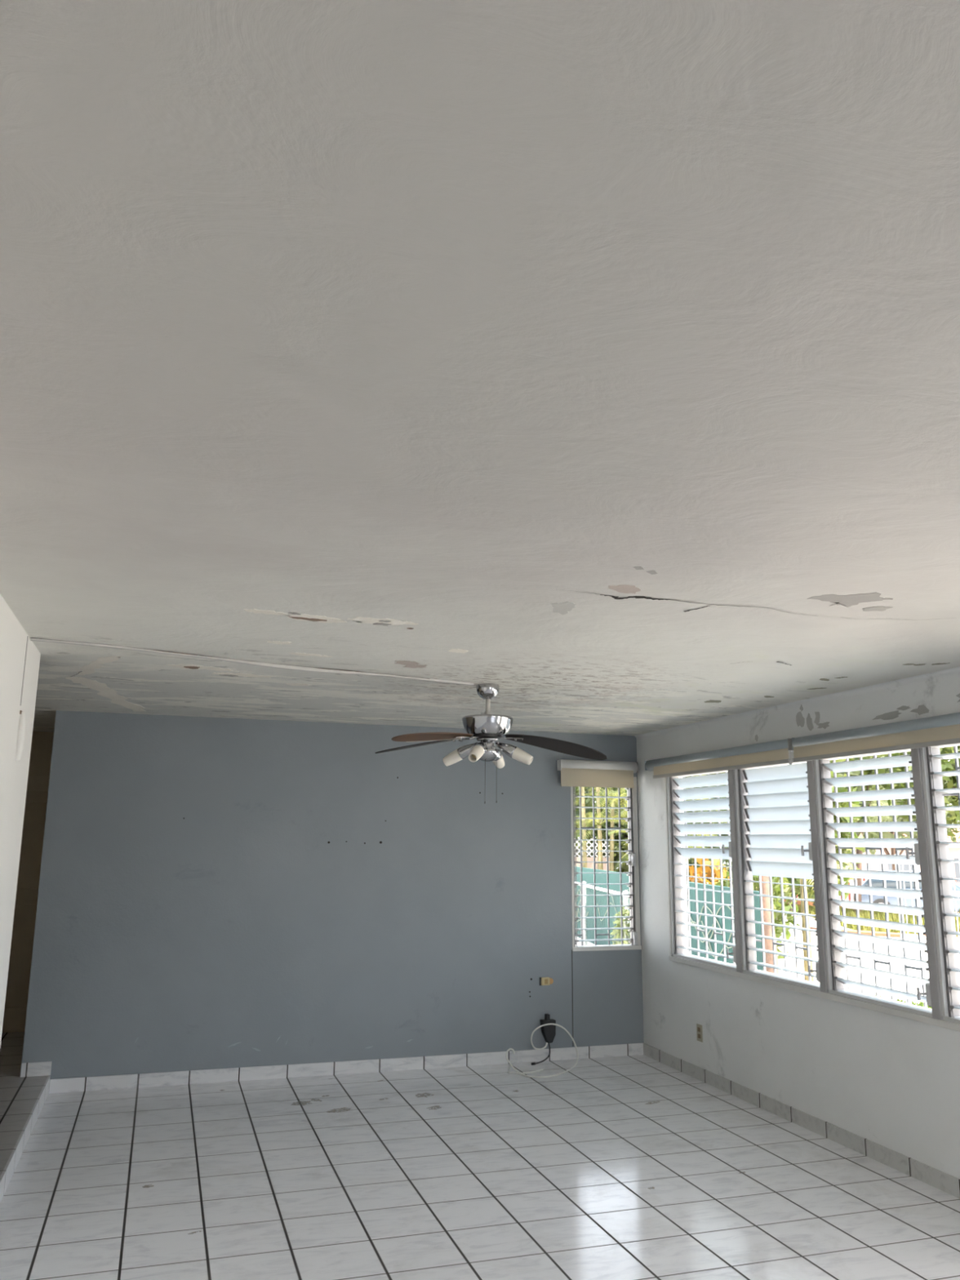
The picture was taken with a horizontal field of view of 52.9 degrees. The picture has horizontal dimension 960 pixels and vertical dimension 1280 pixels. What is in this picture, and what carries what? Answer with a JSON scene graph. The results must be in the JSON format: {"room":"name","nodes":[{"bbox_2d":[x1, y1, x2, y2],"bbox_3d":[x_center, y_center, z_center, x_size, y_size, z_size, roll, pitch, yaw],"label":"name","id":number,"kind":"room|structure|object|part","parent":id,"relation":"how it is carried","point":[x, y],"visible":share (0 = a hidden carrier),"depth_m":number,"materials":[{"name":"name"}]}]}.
{"room":"damaged room","nodes":[
{"label":"damaged room","id":0,"kind":"room"},
{"bbox_2d":[0,593,40,1048],"bbox_3d":[-1.067,0.555,1.021,0.157,2.401,7.235,4,-12,-17],"label":"wall","id":1,"kind":"structure","parent":0,"point":[20,658],"depth_m":4.11,"materials":[{"name":"white paint"}]},
{"bbox_2d":[0,1075,49,1203],"bbox_3d":[-1.359,2.008,1.863,0.012,0.109,9.535,4,-12,-17],"label":"trim","id":2,"kind":"structure","parent":1,"relation":"attached to","point":[6,1176],"depth_m":5.10,"materials":[{"name":"tile"}]},
{"bbox_2d":[0,1031,48,1176],"bbox_3d":[-2.794,2.184,2.408,2.368,0.260,11.500,4,-12,-17],"label":"floor","id":3,"kind":"structure","parent":0,"point":[19,1095],"depth_m":5.90,"materials":[{"name":"tile"}]},
{"bbox_2d":[28,731,53,791],"bbox_3d":[-4.402,1.920,7.803,2.200,2.401,0.148,4,-12,-17],"label":"wall","id":4,"kind":"structure","parent":0,"point":[42,744],"depth_m":8.15,"materials":[{"name":"paint"}]},
{"bbox_2d":[1,775,49,1032],"bbox_3d":[-4.009,2.111,7.797,1.110,2.028,0.032,4,-12,-17],"label":"door","id":5,"kind":"structure","parent":4,"relation":"in","point":[36,802],"depth_m":7.88,"materials":[{"name":"paint"}]},
{"bbox_3d":[-4.009,2.111,7.797,1.110,2.028,0.031,4,-12,-17],"label":"frame","id":6,"kind":"part","parent":5,"relation":"part of","materials":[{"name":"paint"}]},
{"bbox_2d":[22,710,644,1086],"bbox_3d":[-0.797,1.899,7.273,4.640,2.511,0.152,4,-12,-17],"label":"wall","id":7,"kind":"structure","parent":0,"point":[215,893],"depth_m":7.04,"materials":[{"name":"blue paint"}]},
{"bbox_2d":[20,1043,643,1093],"bbox_3d":[-0.853,3.013,6.944,4.493,0.195,0.010,4,-12,-17],"label":"baseboard","id":8,"kind":"structure","parent":7,"relation":"attached to","point":[273,1072],"depth_m":6.83,"materials":[{"name":"tile"}]},
{"bbox_2d":[531,1013,555,1065],"bbox_3d":[0.467,3.027,7.325,0.248,0.338,0.088,9,-14,-35],"label":"power adapter","id":9,"kind":"object","parent":7,"relation":"attached to","point":[548,1032],"visible":1,"depth_m":7.35,"materials":[{"name":"black plastic"}]},
{"bbox_2d":[539,977,553,985],"bbox_3d":[0.516,2.640,7.463,0.110,0.060,0.024,4,-12,-17],"label":"wall outlet","id":10,"kind":"object","parent":7,"relation":"attached to","point":[543,980],"visible":1,"depth_m":7.45,"materials":[{"name":"beige plastic"}]},
{"bbox_2d":[574,786,622,946],"bbox_3d":[0.967,1.814,7.938,0.585,1.365,0.013,4,-12,-17],"label":"window grille","id":11,"kind":"object","parent":7,"relation":"in","point":[606,788],"visible":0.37,"depth_m":7.93,"materials":[{"name":"white metal"}]},
{"bbox_2d":[570,777,641,951],"bbox_3d":[1.010,1.798,7.831,0.600,1.377,0.166,4,-12,-17],"label":"window","id":12,"kind":"structure","parent":7,"relation":"in","point":[632,800],"depth_m":7.81,"materials":[{"name":"paint"}]},
{"bbox_2d":[556,759,638,788],"bbox_3d":[0.964,1.096,7.883,0.687,0.217,0.092,4,-12,-17],"label":"roller blind","id":13,"kind":"object","parent":12,"relation":"attached to","point":[574,773],"visible":1,"depth_m":7.84,"materials":[{"name":"white fabric"}]},
{"bbox_3d":[0.956,1.182,7.824,0.644,0.024,0.016,4,-12,-17],"label":"rail","id":14,"kind":"part","parent":13,"relation":"part of","materials":[{"name":"fabric"}]},
{"bbox_2d":[0,0,959,735],"bbox_3d":[-0.644,-0.226,3.605,6.840,0.184,11.500,4,-12,-17],"label":"ceiling","id":15,"kind":"structure","parent":0,"point":[596,363],"depth_m":1.73,"materials":[{"name":"paint"}]},
{"bbox_2d":[31,637,474,685],"bbox_3d":[-1.023,0.129,4.859,2.292,0.020,0.096,8,-14,-31],"label":"cable cover","id":16,"kind":"object","parent":15,"relation":"attached to","point":[228,660],"visible":1,"depth_m":4.82,"materials":[{"name":"paint"}]},
{"bbox_2d":[375,683,606,804],"bbox_3d":[0.042,0.587,5.437,1.250,0.667,0.562,2,-12,-7],"label":"ceiling fan","id":17,"kind":"object","parent":15,"relation":"hanging from","point":[486,727],"visible":1,"depth_m":5.33,"materials":[{"name":"silver metal"}]},
{"bbox_3d":[-0.332,0.604,5.533,0.580,0.083,0.105,-3,-12,19],"label":"blade","id":18,"kind":"part","parent":17,"relation":"part of","materials":[{"name":"brown wood"}]},
{"bbox_3d":[-0.258,0.529,5.243,0.480,0.060,0.121,7,-13,-29],"label":"blade","id":19,"kind":"part","parent":17,"relation":"part of","materials":[{"name":"brown wood"}]},
{"bbox_3d":[0.042,0.558,5.412,0.128,0.020,0.128,4,-12,-17],"label":"plate","id":20,"kind":"part","parent":17,"relation":"part of","materials":[{"name":"silver metal"}]},
{"bbox_3d":[0.043,0.386,5.447,0.027,0.112,0.027,4,-12,-17],"label":"down rod","id":21,"kind":"part","parent":17,"relation":"part of","materials":[{"name":"grey paint"}]},
{"bbox_3d":[0.092,0.779,5.335,0.005,0.242,0.005,10,-15,-39],"label":"pull chain","id":22,"kind":"part","parent":17,"relation":"part of","materials":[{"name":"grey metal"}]},
{"bbox_3d":[0.416,0.589,5.316,0.560,0.145,0.128,-2,-12,13],"label":"blade","id":23,"kind":"part","parent":17,"relation":"part of","materials":[{"name":"brown wood"}]},
{"bbox_2d":[0,1054,959,1279],"bbox_3d":[0.703,2.289,2.502,4.334,0.151,9.566,4,-12,-17],"label":"floor","id":24,"kind":"structure","parent":0,"point":[638,1166],"depth_m":4.68,"materials":[{"name":"tile"}]},
{"bbox_2d":[290,1100,311,1105],"bbox_3d":[-1.135,2.941,6.125,0.138,0.001,0.125,4,-12,-17],"label":"stain","id":25,"kind":"object","parent":24,"relation":"on","point":[304,1104],"depth_m":6.12,"materials":[{"name":"grey"}]},
{"bbox_2d":[327,1107,351,1112],"bbox_3d":[-0.874,2.913,5.977,0.164,0.001,0.106,4,-12,-17],"label":"stain","id":26,"kind":"object","parent":24,"relation":"on","point":[333,1110],"depth_m":5.97,"materials":[{"name":"grey"}]},
{"bbox_2d":[506,1066,543,1074],"bbox_3d":[0.315,3.128,7.001,0.262,0.012,0.175,-3,-12,17],"label":"cable","id":27,"kind":"object","parent":24,"relation":"on","point":[508,1072],"visible":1,"depth_m":6.95,"materials":[{"name":"white plastic"}]},
{"bbox_2d":[506,1022,578,1078],"bbox_3d":[0.495,3.015,7.120,0.361,0.285,0.594,-10,-15,40],"label":"cable","id":28,"kind":"object","parent":24,"relation":"on","point":[537,1028],"visible":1,"depth_m":7.14,"materials":[{"name":"white plastic"}]},
{"bbox_2d":[636,674,959,1178],"bbox_3d":[2.834,1.139,3.426,0.138,2.511,9.546,4,-12,-17],"label":"wall","id":29,"kind":"structure","parent":0,"point":[891,1082],"depth_m":5.80,"materials":[{"name":"grey paint"}]},
{"bbox_2d":[696,1023,702,1042],"bbox_3d":[1.559,2.792,6.854,0.010,0.114,0.072,4,-12,-17],"label":"wall outlet","id":30,"kind":"object","parent":29,"relation":"attached to","point":[699,1028],"visible":1,"depth_m":6.84,"materials":[{"name":"beige plastic"}]},
{"bbox_2d":[685,857,734,962],"bbox_3d":[1.688,1.968,7.073,0.013,0.713,0.635,4,-12,-17],"label":"window grille","id":31,"kind":"object","parent":29,"relation":"in","point":[698,930],"depth_m":7.07,"materials":[{"name":"white metal"}]},
{"bbox_2d":[755,875,814,978],"bbox_3d":[1.967,1.845,6.216,0.013,0.614,0.649,4,-12,-17],"label":"window grille","id":32,"kind":"object","parent":29,"relation":"in","point":[807,948],"depth_m":6.23,"materials":[{"name":"white metal"}]},
{"bbox_2d":[788,750,793,764],"bbox_3d":[1.947,0.725,5.938,0.108,0.089,0.026,4,-12,-17],"label":"bracket","id":33,"kind":"object","parent":29,"relation":"attached to","point":[789,751],"visible":0.75,"depth_m":5.92,"materials":[{"name":"white metal"}]},
{"bbox_2d":[633,666,959,739],"bbox_3d":[2.767,-0.083,3.651,0.032,0.032,9.545,4,-12,-17],"label":"trim","id":34,"kind":"structure","parent":29,"relation":"attached to","point":[954,671],"depth_m":5.85,"materials":[{"name":"grey paint"}]},
{"bbox_2d":[643,1042,959,1198],"bbox_3d":[2.010,2.781,5.422,0.010,0.085,4.696,4,-12,-17],"label":"baseboard","id":35,"kind":"structure","parent":29,"relation":"attached to","point":[947,1183],"depth_m":5.56,"materials":[{"name":"tile"}]},
{"bbox_2d":[664,743,959,1031],"bbox_3d":[2.037,1.386,5.749,0.166,1.420,3.663,4,-12,-17],"label":"window","id":36,"kind":"structure","parent":29,"relation":"in","point":[780,816],"depth_m":5.71,"materials":[{"name":"paint"}]},
{"bbox_2d":[644,737,792,778],"bbox_3d":[1.653,0.863,6.853,0.087,0.154,1.902,4,-12,-17],"label":"roller blind","id":37,"kind":"object","parent":36,"relation":"attached to","point":[771,753],"visible":0.86,"depth_m":6.65,"materials":[{"name":"beige fabric"}]},
{"bbox_3d":[1.638,0.912,6.769,0.016,0.024,1.760,4,-12,-17],"label":"rail","id":38,"kind":"part","parent":37,"relation":"part of","materials":[{"name":"grey"}]},
{"bbox_3d":[1.690,1.437,6.634,0.046,0.060,0.017,0,-12,1],"label":"crank handle","id":39,"kind":"part","parent":36,"relation":"part of","materials":[{"name":"silver metal"}]},
{"bbox_3d":[1.684,2.113,6.495,0.046,0.060,0.017,0,-12,1],"label":"crank handle","id":40,"kind":"part","parent":36,"relation":"part of","materials":[{"name":"silver metal"}]},
{"bbox_3d":[1.960,1.270,5.813,0.046,0.060,0.017,0,-12,1],"label":"crank handle","id":41,"kind":"part","parent":36,"relation":"part of","materials":[{"name":"silver metal"}]},
{"bbox_3d":[1.954,1.946,5.674,0.046,0.060,0.017,0,-12,1],"label":"crank handle","id":42,"kind":"part","parent":36,"relation":"part of","materials":[{"name":"silver metal"}]},
{"bbox_2d":[791,712,959,762],"bbox_3d":[2.256,0.492,5.023,0.087,0.154,1.947,4,-12,-17],"label":"roller blind","id":43,"kind":"object","parent":36,"relation":"attached to","point":[940,730],"visible":1,"depth_m":5.20,"materials":[{"name":"beige fabric"}]},
{"bbox_3d":[2.221,0.553,4.999,0.016,0.024,1.935,4,-12,-17],"label":"rail","id":44,"kind":"part","parent":43,"relation":"part of","materials":[{"name":"grey"}]},
{"bbox_3d":[2.230,1.105,4.994,0.046,0.060,0.017,0,-12,1],"label":"crank handle","id":45,"kind":"part","parent":36,"relation":"part of","materials":[{"name":"silver metal"}]},
{"bbox_3d":[2.224,1.780,4.855,0.046,0.060,0.017,0,-12,1],"label":"crank handle","id":46,"kind":"part","parent":36,"relation":"part of","materials":[{"name":"silver metal"}]},
{"bbox_2d":[873,959,892,972],"bbox_3d":[2.241,1.806,5.353,0.013,0.051,0.146,4,-12,-17],"label":"window grille","id":47,"kind":"object","parent":29,"relation":"in","point":[875,961],"depth_m":5.35,"materials":[{"name":"white metal"}]},
{"bbox_2d":[904,964,924,977],"bbox_3d":[2.315,1.760,5.129,0.013,0.051,0.147,4,-12,-17],"label":"window grille","id":48,"kind":"object","parent":29,"relation":"in","point":[922,973],"depth_m":5.13,"materials":[{"name":"white metal"}]},
{"bbox_2d":[946,845,959,949],"bbox_3d":[2.419,1.308,4.904,0.013,0.508,0.045,4,-12,-17],"label":"window grille","id":49,"kind":"object","parent":29,"relation":"in","point":[947,846],"depth_m":4.93,"materials":[{"name":"white metal"}]},
{"label":"outside","id":50,"kind":"structure","parent":0,"visible":0},
{"bbox_2d":[575,882,959,1004],"bbox_3d":[29.975,11.194,41.985,76.000,1.200,84.000,4,-12,-17],"label":"ground","id":51,"kind":"structure","parent":50,"point":[868,979],"depth_m":13.59,"materials":[{"name":"concrete"}]},
{"bbox_2d":[573,786,595,857],"bbox_3d":[1.415,4.940,27.643,4.267,5.361,4.102,4,-12,-17],"label":"tree","id":52,"kind":"object","parent":51,"relation":"on","point":[586,787],"visible":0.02,"depth_m":26.91,"materials":[{"name":"green plant"}]},
{"bbox_2d":[574,838,609,870],"bbox_3d":[1.840,5.800,24.072,2.878,1.677,0.150,-3,-12,17],"label":"lattice fence","id":53,"kind":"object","parent":51,"relation":"on","point":[590,865],"depth_m":23.83,"materials":[{"name":"grey wood"}]},
{"bbox_2d":[573,786,627,871],"bbox_3d":[2.413,3.923,20.323,2.738,3.857,2.525,4,-12,-17],"label":"areca palm","id":54,"kind":"object","parent":51,"relation":"on","point":[600,866],"visible":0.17,"depth_m":20.22,"materials":[{"name":"plant"}]},
{"bbox_2d":[574,880,629,945],"bbox_3d":[1.698,4.333,15.246,0.085,0.995,5.632,2,-12,-5],"label":"fence","id":55,"kind":"object","parent":51,"relation":"on","point":[625,900],"visible":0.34,"depth_m":14.81,"materials":[{"name":"silver metal"}]},
{"bbox_3d":[1.675,4.380,15.475,0.076,0.995,0.080,4,-12,-17],"label":"post","id":56,"kind":"part","parent":55,"relation":"part of","materials":[{"name":"silver metal"}]},
{"bbox_3d":[1.701,3.909,15.333,0.044,0.042,5.629,2,-12,-5],"label":"rail","id":57,"kind":"part","parent":55,"relation":"part of","materials":[{"name":"silver metal"}]},
{"bbox_3d":[1.942,3.831,12.794,0.076,0.995,0.080,4,-12,-17],"label":"post","id":58,"kind":"part","parent":55,"relation":"part of","materials":[{"name":"silver metal"}]},
{"bbox_2d":[609,906,630,944],"bbox_3d":[1.793,3.663,11.704,0.437,0.885,0.425,4,-12,-17],"label":"shrub","id":59,"kind":"object","parent":51,"relation":"on","point":[618,931],"visible":0.28,"depth_m":11.71,"materials":[{"name":"green plant"}]},
{"bbox_2d":[573,786,710,881],"bbox_3d":[4.319,4.524,25.149,4.350,4.890,4.186,4,-12,-17],"label":"tree","id":60,"kind":"object","parent":51,"relation":"on","point":[624,835],"visible":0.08,"depth_m":24.20,"materials":[{"name":"green plant"}]},
{"bbox_2d":[608,773,719,875],"bbox_3d":[3.784,3.908,19.018,2.306,3.389,2.376,-5,-13,26],"label":"areca palm","id":61,"kind":"object","parent":51,"relation":"on","point":[624,794],"visible":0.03,"depth_m":18.89,"materials":[{"name":"green plant"}]},
{"bbox_2d":[602,772,729,871],"bbox_3d":[3.271,3.459,16.104,2.600,3.082,2.472,4,-12,-17],"label":"areca palm","id":62,"kind":"object","parent":51,"relation":"on","point":[616,831],"visible":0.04,"depth_m":16.13,"materials":[{"name":"green plant"}]},
{"bbox_2d":[574,866,765,970],"bbox_3d":[1.824,4.439,16.154,0.070,1.195,14.694,2,-12,-7],"label":"wall","id":63,"kind":"structure","parent":51,"relation":"on","point":[588,877],"depth_m":11.04,"materials":[{"name":"teal paint"}]},
{"bbox_2d":[574,888,734,957],"bbox_3d":[2.040,4.043,14.057,0.011,1.012,9.231,2,-12,-7],"label":"stems","id":64,"kind":"object","parent":63,"relation":"attached to","point":[691,922],"visible":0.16,"depth_m":10.65,"materials":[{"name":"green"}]},
{"bbox_2d":[688,857,729,887],"bbox_3d":[2.961,3.512,12.386,0.991,1.476,0.891,-1,-12,9],"label":"shrub","id":65,"kind":"object","parent":51,"relation":"on","point":[716,861],"visible":0.1,"depth_m":12.44,"materials":[{"name":"orange plant"}]},
{"bbox_2d":[688,846,786,919],"bbox_3d":[3.665,3.662,13.714,1.394,1.730,1.434,4,-12,-17],"label":"shrub","id":66,"kind":"object","parent":51,"relation":"on","point":[709,860],"visible":0.03,"depth_m":13.63,"materials":[{"name":"green plant"}]},
{"bbox_2d":[714,871,799,959],"bbox_3d":[3.233,3.298,11.394,1.065,1.502,1.092,4,-12,-17],"label":"leafy shrub","id":67,"kind":"object","parent":51,"relation":"on","point":[776,892],"visible":0.14,"depth_m":11.30,"materials":[{"name":"green plant"}]},
{"bbox_2d":[761,875,778,974],"bbox_3d":[2.776,1.498,9.134,2.100,4.147,1.978,4,-12,-17],"label":"tree","id":68,"kind":"object","parent":51,"relation":"on","point":[765,886],"visible":0.02,"depth_m":8.81,"materials":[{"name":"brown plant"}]},
{"bbox_2d":[682,758,866,908],"bbox_3d":[5.657,3.404,18.755,3.822,4.397,3.631,4,-12,-17],"label":"tree","id":69,"kind":"object","parent":51,"relation":"on","point":[811,894],"visible":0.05,"depth_m":17.97,"materials":[{"name":"green plant"}]},
{"bbox_2d":[715,756,873,915],"bbox_3d":[7.199,4.099,22.710,3.878,4.654,3.668,4,-12,-15],"label":"tree","id":70,"kind":"object","parent":51,"relation":"on","point":[865,771],"visible":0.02,"depth_m":21.67,"materials":[{"name":"green plant"}]},
{"bbox_3d":[7.197,3.809,22.752,3.874,4.068,3.677,4,-12,-17],"label":"crown","id":71,"kind":"part","parent":70,"relation":"part of","materials":[{"name":"green plant"}]},
{"bbox_2d":[755,861,853,981],"bbox_3d":[3.983,3.353,11.759,1.261,1.556,1.278,-2,-12,13],"label":"coconut palm","id":72,"kind":"object","parent":51,"relation":"on","point":[803,925],"visible":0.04,"depth_m":11.74,"materials":[{"name":"brown plant"}]},
{"bbox_2d":[783,892,842,907],"bbox_3d":[8.852,7.044,26.574,2.993,1.126,2.177,-1,-12,8],"label":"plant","id":73,"kind":"object","parent":51,"relation":"on","point":[798,893],"visible":0.02,"depth_m":26.14,"materials":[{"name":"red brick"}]},
{"bbox_2d":[856,755,897,832],"bbox_3d":[10.062,4.954,28.144,4.634,6.005,4.272,-8,-14,35],"label":"street tree","id":74,"kind":"object","parent":51,"relation":"on","point":[882,802],"visible":0.04,"depth_m":27.13,"materials":[{"name":"green plant"}]},
{"bbox_2d":[796,877,959,912],"bbox_3d":[19.700,9.541,35.242,29.929,1.550,0.100,-7,-14,33],"label":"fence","id":75,"kind":"object","parent":51,"relation":"on","point":[864,879],"visible":0.02,"depth_m":38.45,"materials":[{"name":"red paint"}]},
{"bbox_2d":[797,902,959,937],"bbox_3d":[8.250,5.830,20.282,4.953,0.192,5.992,-6,-13,30],"label":"grass","id":76,"kind":"structure","parent":51,"relation":"on","point":[877,915],"depth_m":20.14,"materials":[{"name":"green plant"}]},
{"bbox_2d":[853,753,904,913],"bbox_3d":[9.071,4.436,22.858,2.020,4.124,1.978,4,-12,-17],"label":"leaning tree","id":77,"kind":"object","parent":51,"relation":"on","point":[869,771],"visible":0.05,"depth_m":22.39,"materials":[{"name":"green plant"}]},
{"bbox_3d":[9.082,3.138,23.125,2.020,1.475,1.978,4,-12,-17],"label":"crown","id":78,"kind":"part","parent":77,"relation":"part of","materials":[{"name":"green plant"}]},
{"bbox_2d":[801,927,959,941],"bbox_3d":[7.596,5.261,17.142,3.689,0.060,0.350,-9,-15,38],"label":"kerb","id":79,"kind":"object","parent":51,"relation":"on","point":[864,932],"visible":0.44,"depth_m":17.31,"materials":[{"name":"concrete"}]},
{"bbox_2d":[808,827,959,899],"bbox_3d":[22.299,11.492,49.976,10.800,3.700,7.000,-7,-14,33],"label":"house","id":80,"kind":"structure","parent":51,"relation":"on","point":[954,851],"depth_m":47.36,"materials":[{"name":"paint"}]},
{"bbox_2d":[860,991,931,1008],"bbox_3d":[4.939,3.525,8.999,4.169,0.108,1.148,-10,-15,40],"label":"grass","id":81,"kind":"structure","parent":51,"relation":"on","point":[920,1003],"depth_m":9.81,"materials":[{"name":"green plant"}]},
{"bbox_2d":[848,751,959,870],"bbox_3d":[15.890,7.185,37.006,7.013,6.900,7.129,4,-12,-17],"label":"street tree","id":82,"kind":"object","parent":51,"relation":"on","point":[871,834],"visible":0.02,"depth_m":35.52,"materials":[{"name":"green plant"}]},
{"bbox_2d":[861,870,959,911],"bbox_3d":[14.208,8.087,30.560,4.200,1.465,1.700,-6,-13,30],"label":"parked car","id":83,"kind":"object","parent":51,"relation":"on","point":[874,882],"visible":0.28,"depth_m":30.35,"materials":[{"name":"blue paint"}]},
{"bbox_2d":[870,745,959,835],"bbox_3d":[11.207,3.320,22.073,4.767,5.992,4.637,4,-12,-17],"label":"street tree","id":84,"kind":"object","parent":51,"relation":"on","point":[946,765],"visible":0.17,"depth_m":21.86,"materials":[{"name":"green plant"}]},
{"bbox_2d":[894,855,959,946],"bbox_3d":[8.162,4.197,15.448,2.757,1.450,0.036,-7,-14,33],"label":"gate","id":85,"kind":"object","parent":51,"relation":"on","point":[951,856],"visible":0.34,"depth_m":15.97,"materials":[{"name":"silver metal"}]}
]}

